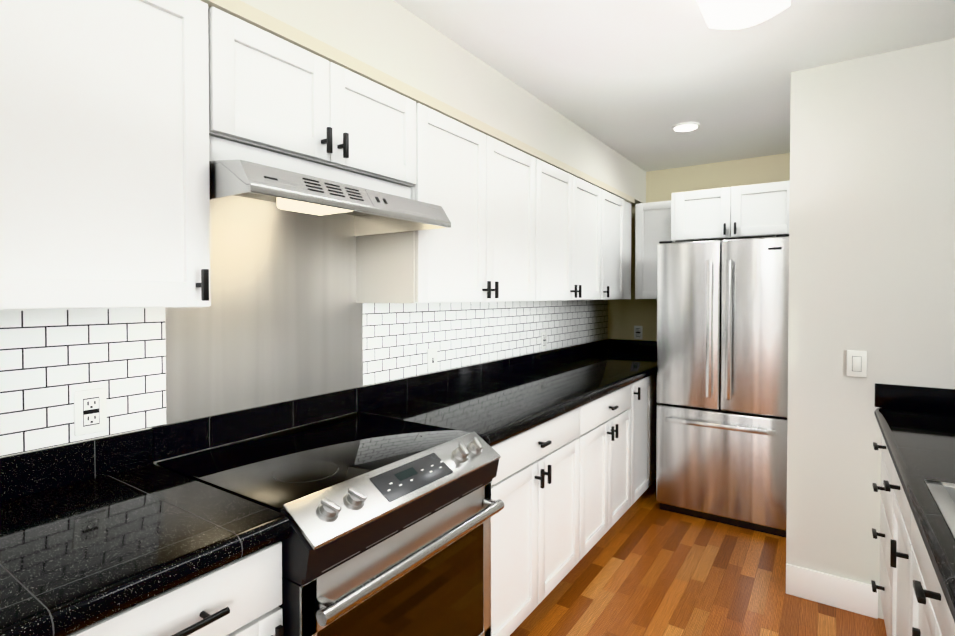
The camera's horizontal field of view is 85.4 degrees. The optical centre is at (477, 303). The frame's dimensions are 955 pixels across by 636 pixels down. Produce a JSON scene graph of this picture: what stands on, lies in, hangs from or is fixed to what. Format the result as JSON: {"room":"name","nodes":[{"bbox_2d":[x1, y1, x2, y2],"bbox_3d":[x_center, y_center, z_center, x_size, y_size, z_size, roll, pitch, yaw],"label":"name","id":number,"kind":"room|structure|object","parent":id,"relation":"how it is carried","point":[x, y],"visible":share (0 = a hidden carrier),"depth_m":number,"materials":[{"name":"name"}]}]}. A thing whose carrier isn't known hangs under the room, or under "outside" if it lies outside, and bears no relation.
{"room":"kitchen","nodes":[
{"label":"kitchen","id":0,"kind":"room"},
{"bbox_2d":[0,339,603,464],"bbox_3d":[-0.594,0.149,2.104,0.120,2.445,6.260,1,1,34],"label":"wall","id":1,"kind":"structure","parent":0,"point":[243,409],"depth_m":1.69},
{"bbox_2d":[0,308,165,456],"bbox_3d":[-1.574,0.185,0.549,0.004,0.369,2.345,1,1,34],"label":"wall tile","id":2,"kind":"structure","parent":1,"relation":"attached to","point":[52,362],"depth_m":1.33,"materials":[{"name":"white tile"}]},
{"bbox_2d":[74,388,106,435],"bbox_3d":[-1.016,0.283,1.361,0.009,0.116,0.072,1,1,34],"label":"electrical outlet","id":3,"kind":"object","parent":2,"relation":"attached to","point":[90,410],"visible":1,"depth_m":1.36,"materials":[{"name":"white plastic"}]},
{"bbox_2d":[0,0,210,310],"bbox_3d":[-1.129,-0.362,0.866,0.373,0.755,1.223,1,1,34],"label":"upper cabinet","id":4,"kind":"object","parent":1,"relation":"attached to","point":[104,162],"visible":1,"depth_m":1.11,"materials":[{"name":"white paint"}]},
{"bbox_2d":[151,388,358,461],"bbox_3d":[-0.713,0.400,1.808,0.012,0.098,0.781,1,1,34],"label":"backsplash","id":5,"kind":"structure","parent":1,"relation":"attached to","point":[182,438],"depth_m":1.72,"materials":[{"name":"stone"}]},
{"bbox_2d":[165,195,362,423],"bbox_3d":[-0.698,-0.037,1.838,0.003,0.774,0.776,1,1,34],"label":"wall panel","id":6,"kind":"object","parent":1,"relation":"attached to","point":[279,319],"visible":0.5,"depth_m":1.79,"materials":[{"name":"silver metal"}]},
{"bbox_2d":[208,6,415,186],"bbox_3d":[-0.565,-0.595,1.693,0.373,0.315,0.776,1,1,34],"label":"upper cabinet","id":7,"kind":"object","parent":1,"relation":"attached to","point":[268,91],"visible":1,"depth_m":1.52,"materials":[{"name":"white paint"}]},
{"bbox_2d":[209,135,450,235],"bbox_3d":[-0.515,-0.351,1.662,0.493,0.165,0.774,1,1,34],"label":"range hood","id":8,"kind":"object","parent":7,"relation":"attached to","point":[374,206],"visible":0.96,"depth_m":1.50,"materials":[{"name":"silver metal"}]},
{"bbox_2d":[363,300,607,385],"bbox_3d":[0.334,0.141,3.361,0.004,0.369,2.898,1,1,34],"label":"wall tile","id":9,"kind":"structure","parent":1,"relation":"attached to","point":[399,339],"depth_m":2.77,"materials":[{"name":"white tile"}]},
{"bbox_2d":[427,348,436,372],"bbox_3d":[-0.216,0.277,2.531,0.020,0.116,0.072,1,1,34],"label":"light switch","id":10,"kind":"object","parent":9,"relation":"attached to","point":[431,359],"visible":1,"depth_m":2.52,"materials":[{"name":"white plastic"}]},
{"bbox_2d":[541,332,546,348],"bbox_3d":[0.454,0.249,3.528,0.009,0.116,0.072,1,1,34],"label":"electrical outlet","id":11,"kind":"object","parent":9,"relation":"attached to","point":[543,340],"visible":1,"depth_m":3.52,"materials":[{"name":"white plastic"}]},
{"bbox_2d":[356,103,630,302],"bbox_3d":[0.383,-0.396,3.094,0.373,0.755,2.594,1,1,34],"label":"upper cabinet","id":12,"kind":"object","parent":1,"relation":"attached to","point":[525,227],"visible":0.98,"depth_m":2.38,"materials":[{"name":"white paint"}]},
{"bbox_2d":[393,0,954,171],"bbox_3d":[0.459,-1.092,1.371,2.665,0.060,6.260,1,1,34],"label":"ceiling","id":13,"kind":"structure","parent":0,"point":[634,81],"depth_m":2.24,"materials":[{"name":"white paint"}]},
{"bbox_2d":[240,0,645,205],"bbox_3d":[-0.407,-0.934,1.961,0.331,0.275,6.020,1,1,34],"label":"soffit","id":14,"kind":"structure","parent":13,"relation":"attached to","point":[392,38],"depth_m":2.09,"materials":[{"name":"paint"}]},
{"bbox_2d":[200,0,634,203],"bbox_3d":[-0.499,-0.774,1.820,0.341,0.039,5.680,1,1,34],"label":"trim strip","id":15,"kind":"object","parent":14,"relation":"attached to","point":[243,11],"visible":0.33,"depth_m":1.75,"materials":[{"name":"paint"}]},
{"bbox_2d":[671,122,699,131],"bbox_3d":[1.278,-1.083,3.177,0.164,0.013,0.164,1,1,34],"label":"recessed light","id":16,"kind":"object","parent":13,"relation":"in","point":[685,126],"visible":1,"depth_m":3.16,"materials":[{"name":"white plastic"}]},
{"bbox_2d":[696,0,789,29],"bbox_3d":[0.605,-1.007,1.306,0.262,0.106,1.203,1,1,34],"label":"ceiling light fixture","id":17,"kind":"object","parent":13,"relation":"attached to","point":[729,14],"visible":1,"depth_m":1.72,"materials":[{"name":"white"}]},
{"bbox_2d":[510,479,886,635],"bbox_3d":[0.459,1.413,1.410,2.665,0.060,6.260,1,1,34],"label":"floor","id":18,"kind":"structure","parent":0,"point":[645,565],"depth_m":2.47,"materials":[{"name":"brown wood"}]},
{"bbox_2d":[80,542,283,635],"bbox_3d":[-0.830,0.946,1.109,0.618,0.882,0.518,1,1,34],"label":"base cabinet","id":19,"kind":"object","parent":18,"relation":"on","point":[242,597],"depth_m":1.02,"materials":[{"name":"white paint"}]},
{"bbox_2d":[0,428,290,635],"bbox_3d":[-1.057,0.448,0.740,0.640,0.158,1.374,1,1,34],"label":"countertop","id":20,"kind":"structure","parent":19,"relation":"on","point":[95,531],"depth_m":1.06,"materials":[{"name":"stone"}]},
{"bbox_2d":[156,412,503,635],"bbox_3d":[-0.411,0.910,1.611,0.710,0.939,0.774,1,1,34],"label":"range","id":21,"kind":"object","parent":18,"relation":"on","point":[390,522],"visible":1,"depth_m":1.43,"materials":[{"name":"silver metal"}]},
{"bbox_2d":[491,403,590,635],"bbox_3d":[0.017,0.927,2.356,0.618,0.882,0.928,1,1,34],"label":"base cabinet","id":22,"kind":"object","parent":18,"relation":"on","point":[568,489],"depth_m":2.14,"materials":[{"name":"white paint"}]},
{"bbox_2d":[358,339,656,446],"bbox_3d":[0.596,0.410,3.164,0.655,0.158,2.932,1,1,34],"label":"countertop","id":23,"kind":"structure","parent":22,"relation":"on","point":[492,403],"depth_m":2.58,"materials":[{"name":"stone"}]},
{"bbox_2d":[587,381,638,552],"bbox_3d":[0.466,0.916,3.018,0.618,0.882,0.920,1,1,34],"label":"base cabinet","id":24,"kind":"object","parent":18,"relation":"on","point":[614,416],"depth_m":2.89,"materials":[{"name":"white paint"}]},
{"bbox_2d":[639,374,654,496],"bbox_3d":[0.799,0.909,3.508,0.618,0.882,0.513,1,1,34],"label":"base cabinet","id":25,"kind":"object","parent":18,"relation":"on","point":[646,385],"depth_m":3.47,"materials":[{"name":"white paint"}]},
{"bbox_2d":[655,373,659,478],"bbox_3d":[1.155,0.900,4.033,0.618,0.882,0.878,1,1,34],"label":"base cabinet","id":26,"kind":"object","parent":18,"relation":"on","point":[656,403],"depth_m":3.69,"materials":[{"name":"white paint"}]},
{"bbox_2d":[656,234,788,537],"bbox_3d":[1.728,0.471,3.532,0.762,1.757,0.979,1,1,34],"label":"fridge","id":27,"kind":"object","parent":18,"relation":"on","point":[722,380],"visible":0.83,"depth_m":3.15,"materials":[{"name":"silver metal"}]},
{"bbox_2d":[875,433,886,609],"bbox_3d":[1.855,0.934,1.855,0.618,0.882,0.524,1,1,34],"label":"base cabinet","id":28,"kind":"object","parent":18,"relation":"on","point":[883,516],"depth_m":2.10,"materials":[{"name":"white paint"}]},
{"bbox_2d":[883,448,954,635],"bbox_3d":[1.583,0.941,1.453,0.618,0.882,0.573,1,1,34],"label":"base cabinet","id":29,"kind":"object","parent":18,"relation":"on","point":[913,600],"depth_m":1.48,"materials":[{"name":"white paint"}]},
{"bbox_2d":[874,383,954,621],"bbox_3d":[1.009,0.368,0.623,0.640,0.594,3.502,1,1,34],"label":"countertop","id":30,"kind":"structure","parent":29,"relation":"on","point":[916,424],"depth_m":1.55,"materials":[{"name":"stone"}]},
{"bbox_2d":[608,153,789,340],"bbox_3d":[1.782,0.116,4.202,1.456,2.445,0.120,1,1,34],"label":"wall","id":31,"kind":"structure","parent":0,"point":[625,316],"depth_m":4.24,"materials":[{"name":"beige paint"}]},
{"bbox_2d":[634,326,642,339],"bbox_3d":[1.366,0.246,4.402,0.072,0.116,0.009,1,1,34],"label":"outlet","id":32,"kind":"object","parent":31,"relation":"attached to","point":[638,332],"visible":1,"depth_m":4.40,"materials":[{"name":"white plastic"}]},
{"bbox_2d":[635,200,671,298],"bbox_3d":[1.473,-0.412,4.128,0.341,0.755,0.333,1,1,34],"label":"upper cabinet","id":33,"kind":"object","parent":31,"relation":"attached to","point":[652,225],"visible":0.58,"depth_m":4.03,"materials":[{"name":"white paint"}]},
{"bbox_2d":[671,180,789,241],"bbox_3d":[1.843,-0.613,3.676,0.768,0.340,0.658,1,1,34],"label":"upper cabinet","id":34,"kind":"object","parent":31,"relation":"attached to","point":[761,210],"visible":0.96,"depth_m":3.43,"materials":[{"name":"white paint"}]},
{"bbox_2d":[786,38,954,618],"bbox_3d":[2.389,0.138,2.832,1.090,2.445,1.706,1,1,34],"label":"wall block","id":35,"kind":"object","parent":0,"point":[872,216],"visible":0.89,"depth_m":2.28,"materials":[{"name":"white paint"}]},
{"bbox_2d":[786,563,877,618],"bbox_3d":[1.598,1.298,2.347,0.344,0.140,0.014,1,1,34],"label":"baseboard","id":36,"kind":"structure","parent":35,"relation":"attached to","point":[858,597],"depth_m":2.34,"materials":[{"name":"white wood"}]},
{"bbox_2d":[847,350,866,377],"bbox_3d":[1.670,0.265,2.279,0.072,0.116,0.011,1,1,34],"label":"light switch","id":37,"kind":"object","parent":35,"relation":"attached to","point":[856,363],"visible":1,"depth_m":2.28,"materials":[{"name":"white plastic"}]}
]}

